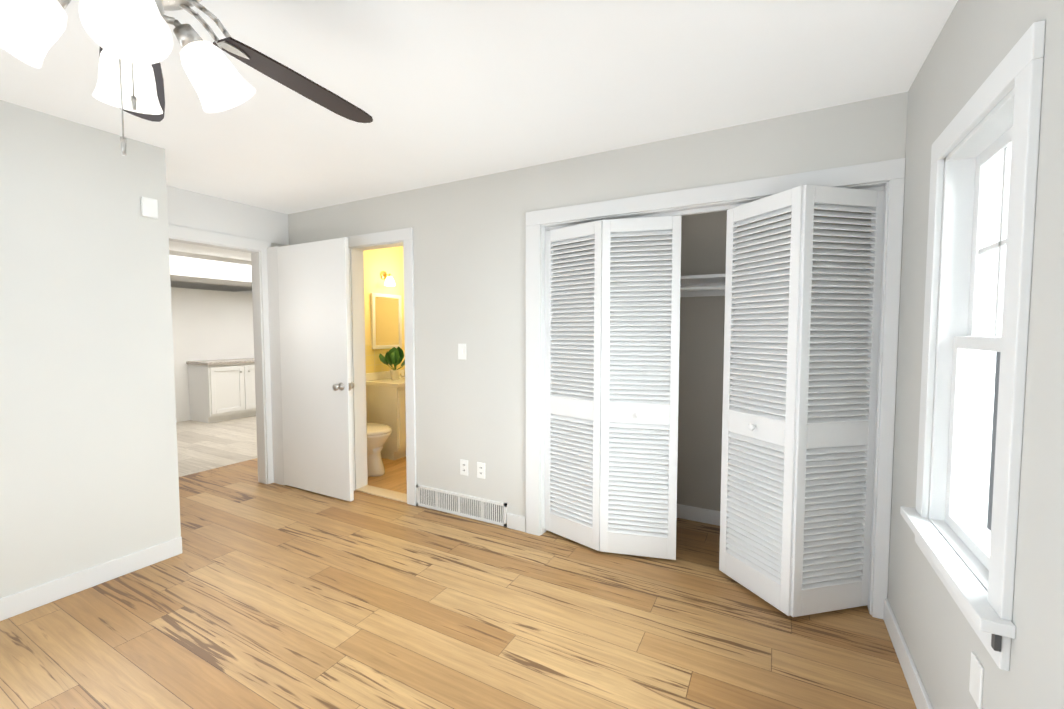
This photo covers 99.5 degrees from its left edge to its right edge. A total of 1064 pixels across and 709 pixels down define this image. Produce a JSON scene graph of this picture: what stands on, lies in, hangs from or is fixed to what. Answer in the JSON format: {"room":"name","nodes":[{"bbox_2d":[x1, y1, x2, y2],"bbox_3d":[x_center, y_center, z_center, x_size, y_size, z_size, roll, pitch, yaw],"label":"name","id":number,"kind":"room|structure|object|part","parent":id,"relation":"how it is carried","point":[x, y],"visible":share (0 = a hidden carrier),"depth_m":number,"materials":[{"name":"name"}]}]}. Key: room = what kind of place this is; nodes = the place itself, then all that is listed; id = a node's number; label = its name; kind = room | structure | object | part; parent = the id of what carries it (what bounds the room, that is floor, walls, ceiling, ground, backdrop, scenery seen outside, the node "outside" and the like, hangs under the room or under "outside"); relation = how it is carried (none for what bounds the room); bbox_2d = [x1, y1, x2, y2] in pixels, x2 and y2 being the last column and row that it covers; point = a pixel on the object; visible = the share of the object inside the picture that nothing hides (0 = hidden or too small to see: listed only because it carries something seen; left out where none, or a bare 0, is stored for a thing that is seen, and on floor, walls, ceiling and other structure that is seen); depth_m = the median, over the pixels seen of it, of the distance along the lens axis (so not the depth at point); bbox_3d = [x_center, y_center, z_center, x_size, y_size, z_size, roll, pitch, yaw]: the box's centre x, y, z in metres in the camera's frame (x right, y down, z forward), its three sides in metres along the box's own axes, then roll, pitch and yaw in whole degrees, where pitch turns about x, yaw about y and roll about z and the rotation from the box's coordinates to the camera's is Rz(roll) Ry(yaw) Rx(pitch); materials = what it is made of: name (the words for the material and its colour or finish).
{"room":"empty bedroom","nodes":[
{"label":"empty bedroom","id":0,"kind":"room"},
{"bbox_2d":[0,100,180,598],"bbox_3d":[-2.964,0.076,1.370,0.120,2.440,3.140,2,3,28],"label":"wall","id":1,"kind":"structure","parent":0,"point":[89,477],"depth_m":2.36,"materials":[{"name":"paint"}]},
{"bbox_2d":[0,537,181,620],"bbox_3d":[-2.869,1.240,1.464,0.013,0.105,2.990,2,3,28],"label":"baseboard","id":2,"kind":"structure","parent":1,"relation":"attached to","point":[15,604],"depth_m":2.38,"materials":[{"name":"white wood"}]},
{"bbox_2d":[141,197,157,218],"bbox_3d":[-2.198,-0.843,2.591,0.022,0.110,0.075,2,3,28],"label":"sensor","id":3,"kind":"object","parent":1,"relation":"attached to","point":[149,207],"visible":1,"depth_m":2.58,"materials":[{"name":"white plastic"}]},
{"bbox_2d":[169,250,251,291],"bbox_3d":[-5.385,-1.283,7.165,2.150,0.320,2.200,2,3,28],"label":"ceiling soffit","id":4,"kind":"structure","parent":0,"point":[196,271],"depth_m":6.56,"materials":[{"name":"white paint"}]},
{"bbox_2d":[171,287,253,421],"bbox_3d":[-5.129,-0.015,7.250,0.120,2.020,1.480,2,3,28],"label":"wall","id":5,"kind":"structure","parent":0,"point":[212,325],"depth_m":7.09,"materials":[{"name":"white paint"}]},
{"bbox_2d":[271,243,286,246],"bbox_3d":[-2.601,-0.043,3.678,0.120,2.440,1.270,2,3,28],"label":"wall","id":6,"kind":"structure","parent":0,"point":[275,245],"depth_m":4.05,"materials":[{"name":"paint"}]},
{"bbox_2d":[167,186,288,483],"bbox_3d":[-2.601,-0.043,3.678,0.156,2.440,1.270,2,3,28],"label":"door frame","id":7,"kind":"structure","parent":6,"relation":"attached to","point":[196,218],"depth_m":3.91,"materials":[{"name":"white wood"}]},
{"bbox_2d":[267,246,283,484],"bbox_3d":[-2.259,0.112,3.991,0.156,2.100,0.027,2,3,28],"label":"trim","id":8,"kind":"structure","parent":6,"relation":"attached to","point":[275,360],"depth_m":3.98,"materials":[{"name":"white wood"}]},
{"bbox_2d":[363,246,404,344],"bbox_3d":[-1.741,-0.729,5.152,0.120,1.220,1.960,2,3,28],"label":"wall","id":9,"kind":"structure","parent":0,"point":[386,260],"depth_m":5.08,"materials":[{"name":"yellow paint"}]},
{"bbox_2d":[371,293,401,348],"bbox_3d":[-1.660,-0.379,5.160,0.030,0.620,0.440,2,3,28],"label":"mirror","id":10,"kind":"object","parent":9,"relation":"attached to","point":[386,321],"visible":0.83,"depth_m":5.14,"materials":[{"name":"white"}]},
{"bbox_3d":[-1.664,-0.379,5.162,0.019,0.540,0.360,2,3,28],"label":"glass","id":11,"kind":"part","parent":10,"relation":"part of","materials":[{"name":"white"}]},
{"bbox_2d":[380,271,394,285],"bbox_3d":[-1.617,-0.860,5.078,0.160,0.170,0.120,2,3,28],"label":"sconce","id":12,"kind":"object","parent":9,"relation":"attached to","point":[389,281],"visible":1,"depth_m":5.06,"materials":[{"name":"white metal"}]},
{"bbox_3d":[-1.637,-0.896,5.087,0.115,0.100,0.100,2,3,28],"label":"arm","id":13,"kind":"part","parent":12,"relation":"part of"},
{"bbox_3d":[-1.600,-0.825,5.071,0.120,0.100,0.120,2,3,28],"label":"lamp shade","id":14,"kind":"part","parent":12,"relation":"part of","materials":[{"name":"white glass"}]},
{"bbox_2d":[365,343,404,372],"bbox_3d":[-1.741,0.489,5.214,0.120,1.220,1.960,2,3,28],"label":"tiled wall","id":15,"kind":"structure","parent":0,"point":[374,363],"depth_m":5.06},
{"bbox_2d":[0,416,916,708],"bbox_3d":[-2.799,1.148,4.825,10.740,0.065,9.270,2,3,28],"label":"floor","id":16,"kind":"structure","parent":0,"point":[255,594],"depth_m":2.10,"materials":[{"name":"brown wood"}]},
{"bbox_2d":[186,358,255,422],"bbox_3d":[-4.743,0.543,7.195,0.629,0.910,1.040,2,3,28],"label":"base cabinet","id":17,"kind":"object","parent":16,"relation":"on","point":[222,390],"visible":0.71,"depth_m":6.84,"materials":[{"name":"white wood"}]},
{"bbox_2d":[367,423,391,476],"bbox_3d":[-1.688,0.734,4.390,0.744,0.815,0.460,2,3,28],"label":"toilet","id":18,"kind":"object","parent":16,"relation":"on","point":[378,435],"visible":0.33,"depth_m":4.23,"materials":[{"name":"white ceramic"}]},
{"bbox_3d":[-1.593,0.715,4.338,0.525,0.045,0.404,2,3,28],"label":"seat","id":19,"kind":"part","parent":18,"relation":"part of","materials":[{"name":"white ceramic"}]},
{"bbox_2d":[356,485,406,502],"bbox_3d":[-1.224,1.167,3.785,0.592,0.012,0.130,2,3,28],"label":"threshold","id":20,"kind":"object","parent":16,"relation":"on","point":[386,493],"depth_m":3.78,"materials":[{"name":"beige wood"}]},
{"bbox_2d":[366,368,405,459],"bbox_3d":[-1.377,0.628,5.207,0.522,0.944,0.940,2,3,28],"label":"bathroom vanity","id":21,"kind":"object","parent":16,"relation":"on","point":[385,400],"visible":0.23,"depth_m":4.78,"materials":[{"name":"white wood"}]},
{"bbox_2d":[379,346,404,379],"bbox_3d":[-1.503,0.094,5.069,0.364,0.372,0.301,2,3,28],"label":"potted plant","id":22,"kind":"object","parent":21,"relation":"on","point":[394,356],"visible":0.92,"depth_m":5.01,"materials":[{"name":"green plant"}]},
{"bbox_2d":[0,0,957,260],"bbox_3d":[-2.799,-1.347,4.697,10.740,0.060,9.270,2,3,28],"label":"ceiling","id":23,"kind":"structure","parent":0,"point":[442,91],"depth_m":1.94,"materials":[{"name":"paint"}]},
{"bbox_2d":[0,0,372,155],"bbox_3d":[-0.919,-0.798,1.087,1.281,0.665,1.251,2,3,28],"label":"ceiling fan","id":24,"kind":"object","parent":23,"relation":"hanging from","point":[133,39],"visible":1,"depth_m":1.12,"materials":[{"name":"white glass"}]},
{"bbox_3d":[-0.955,-0.622,1.063,0.044,0.315,0.047,2,3,28],"label":"pull chain","id":25,"kind":"part","parent":24,"relation":"part of","materials":[{"name":"silver metal"}]},
{"bbox_2d":[553,244,567,281],"bbox_3d":[0.087,-0.030,3.435,0.120,2.440,0.620,2,3,28],"label":"wall","id":26,"kind":"structure","parent":0,"point":[561,258],"depth_m":3.52,"materials":[{"name":"paint"}]},
{"bbox_2d":[288,92,907,516],"bbox_3d":[-0.304,-0.019,3.227,4.590,2.440,0.120,2,3,28],"label":"wall","id":27,"kind":"structure","parent":0,"point":[470,266],"depth_m":3.11,"materials":[{"name":"paint"}]},
{"bbox_2d":[278,237,354,501],"bbox_3d":[-1.815,0.122,3.751,0.862,2.080,0.179,2,3,28],"label":"entrance door","id":28,"kind":"structure","parent":27,"relation":"in","point":[317,385],"depth_m":3.71,"materials":[{"name":"white wood"}]},
{"bbox_2d":[342,227,416,505],"bbox_3d":[-1.224,0.097,3.730,0.790,2.155,0.156,2,3,28],"label":"door frame","id":29,"kind":"structure","parent":27,"relation":"attached to","point":[358,245],"depth_m":3.75,"materials":[{"name":"white wood"}]},
{"bbox_2d":[416,484,506,526],"bbox_3d":[-0.540,1.110,3.337,0.825,0.163,0.012,2,3,28],"label":"air vent","id":30,"kind":"object","parent":27,"relation":"in","point":[479,509],"visible":1,"depth_m":3.32,"materials":[{"name":"white metal"}]},
{"bbox_2d":[458,344,465,359],"bbox_3d":[-0.507,-0.021,3.261,0.070,0.114,0.012,2,3,28],"label":"light switch","id":31,"kind":"object","parent":27,"relation":"attached to","point":[461,351],"visible":1,"depth_m":3.26,"materials":[{"name":"white plastic"}]},
{"bbox_2d":[460,459,467,475],"bbox_3d":[-0.497,0.828,3.302,0.070,0.114,0.007,2,3,28],"label":"electrical outlet","id":32,"kind":"object","parent":27,"relation":"attached to","point":[463,467],"visible":1,"depth_m":3.30,"materials":[{"name":"white plastic"}]},
{"bbox_2d":[477,462,484,478],"bbox_3d":[-0.365,0.831,3.231,0.070,0.114,0.007,2,3,28],"label":"electrical outlet","id":33,"kind":"object","parent":27,"relation":"attached to","point":[480,470],"visible":1,"depth_m":3.23,"materials":[{"name":"white plastic"}]},
{"bbox_2d":[545,215,681,559],"bbox_3d":[0.445,0.202,2.767,0.863,2.000,0.141,2,3,28],"label":"bifold door","id":34,"kind":"structure","parent":27,"relation":"in","point":[612,340],"depth_m":2.69,"materials":[{"name":"white wood"}]},
{"bbox_2d":[526,158,905,618],"bbox_3d":[0.850,0.160,2.601,1.954,2.145,0.138,2,3,28],"label":"trim","id":35,"kind":"structure","parent":27,"relation":"attached to","point":[887,177],"depth_m":2.29,"materials":[{"name":"white wood"}]},
{"bbox_2d":[719,185,883,616],"bbox_3d":[1.293,0.231,2.209,0.686,2.000,0.310,2,3,28],"label":"bifold door","id":36,"kind":"structure","parent":27,"relation":"in","point":[799,399],"depth_m":2.15,"materials":[{"name":"white wood"}]},
{"bbox_2d":[568,209,870,510],"bbox_3d":[1.134,-0.022,3.279,2.110,2.440,0.100,2,3,28],"label":"wall","id":37,"kind":"structure","parent":0,"point":[701,341],"depth_m":3.19,"materials":[{"name":"paint"}]},
{"bbox_2d":[677,504,719,525],"bbox_3d":[1.158,1.150,3.262,1.986,0.100,0.012,2,3,28],"label":"baseboard","id":38,"kind":"structure","parent":37,"relation":"attached to","point":[702,515],"depth_m":3.23,"materials":[{"name":"white wood"}]},
{"bbox_2d":[553,268,868,299],"bbox_3d":[1.075,-0.455,3.026,1.982,0.110,0.358,2,3,28],"label":"closet shelf","id":39,"kind":"object","parent":37,"relation":"attached to","point":[702,285],"visible":0.17,"depth_m":2.94,"materials":[{"name":"white wood"}]},
{"bbox_3d":[1.023,-0.430,2.931,1.946,0.032,0.032,2,3,28],"label":"hang rail","id":40,"kind":"part","parent":39,"relation":"part of","materials":[{"name":"white metal"}]},
{"bbox_2d":[887,0,1063,708],"bbox_3d":[0.903,0.121,0.480,0.150,2.440,5.250,2,3,28],"label":"wall","id":41,"kind":"structure","parent":0,"point":[976,41],"depth_m":1.14,"materials":[{"name":"paint"}]},
{"bbox_2d":[883,599,932,708],"bbox_3d":[0.659,1.302,0.263,0.013,0.105,4.290,2,3,28],"label":"baseboard","id":42,"kind":"structure","parent":41,"relation":"attached to","point":[921,700],"depth_m":1.77,"materials":[{"name":"white"}]},
{"bbox_2d":[900,20,1045,670],"bbox_3d":[1.316,-0.008,1.302,0.210,1.455,0.770,2,3,28],"label":"window","id":43,"kind":"structure","parent":41,"relation":"in","point":[1006,96],"depth_m":1.42,"materials":[{"name":"white wood"}]},
{"bbox_3d":[1.341,-0.021,1.289,0.065,1.242,0.544,2,3,28],"label":"window sashes","id":44,"kind":"part","parent":43,"relation":"part of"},
{"bbox_2d":[991,634,1001,651],"bbox_3d":[1.084,0.665,1.052,0.012,0.045,0.017,2,3,28],"label":"cleat","id":45,"kind":"object","parent":43,"relation":"attached to","point":[996,642],"visible":0.64,"depth_m":1.04,"materials":[{"name":"grey metal"}]},
{"bbox_2d":[969,651,983,708],"bbox_3d":[1.181,0.866,1.198,0.006,0.114,0.070,2,3,28],"label":"electrical outlet","id":46,"kind":"object","parent":41,"relation":"attached to","point":[976,679],"visible":1,"depth_m":1.19,"materials":[{"name":"white plastic"}]}
]}

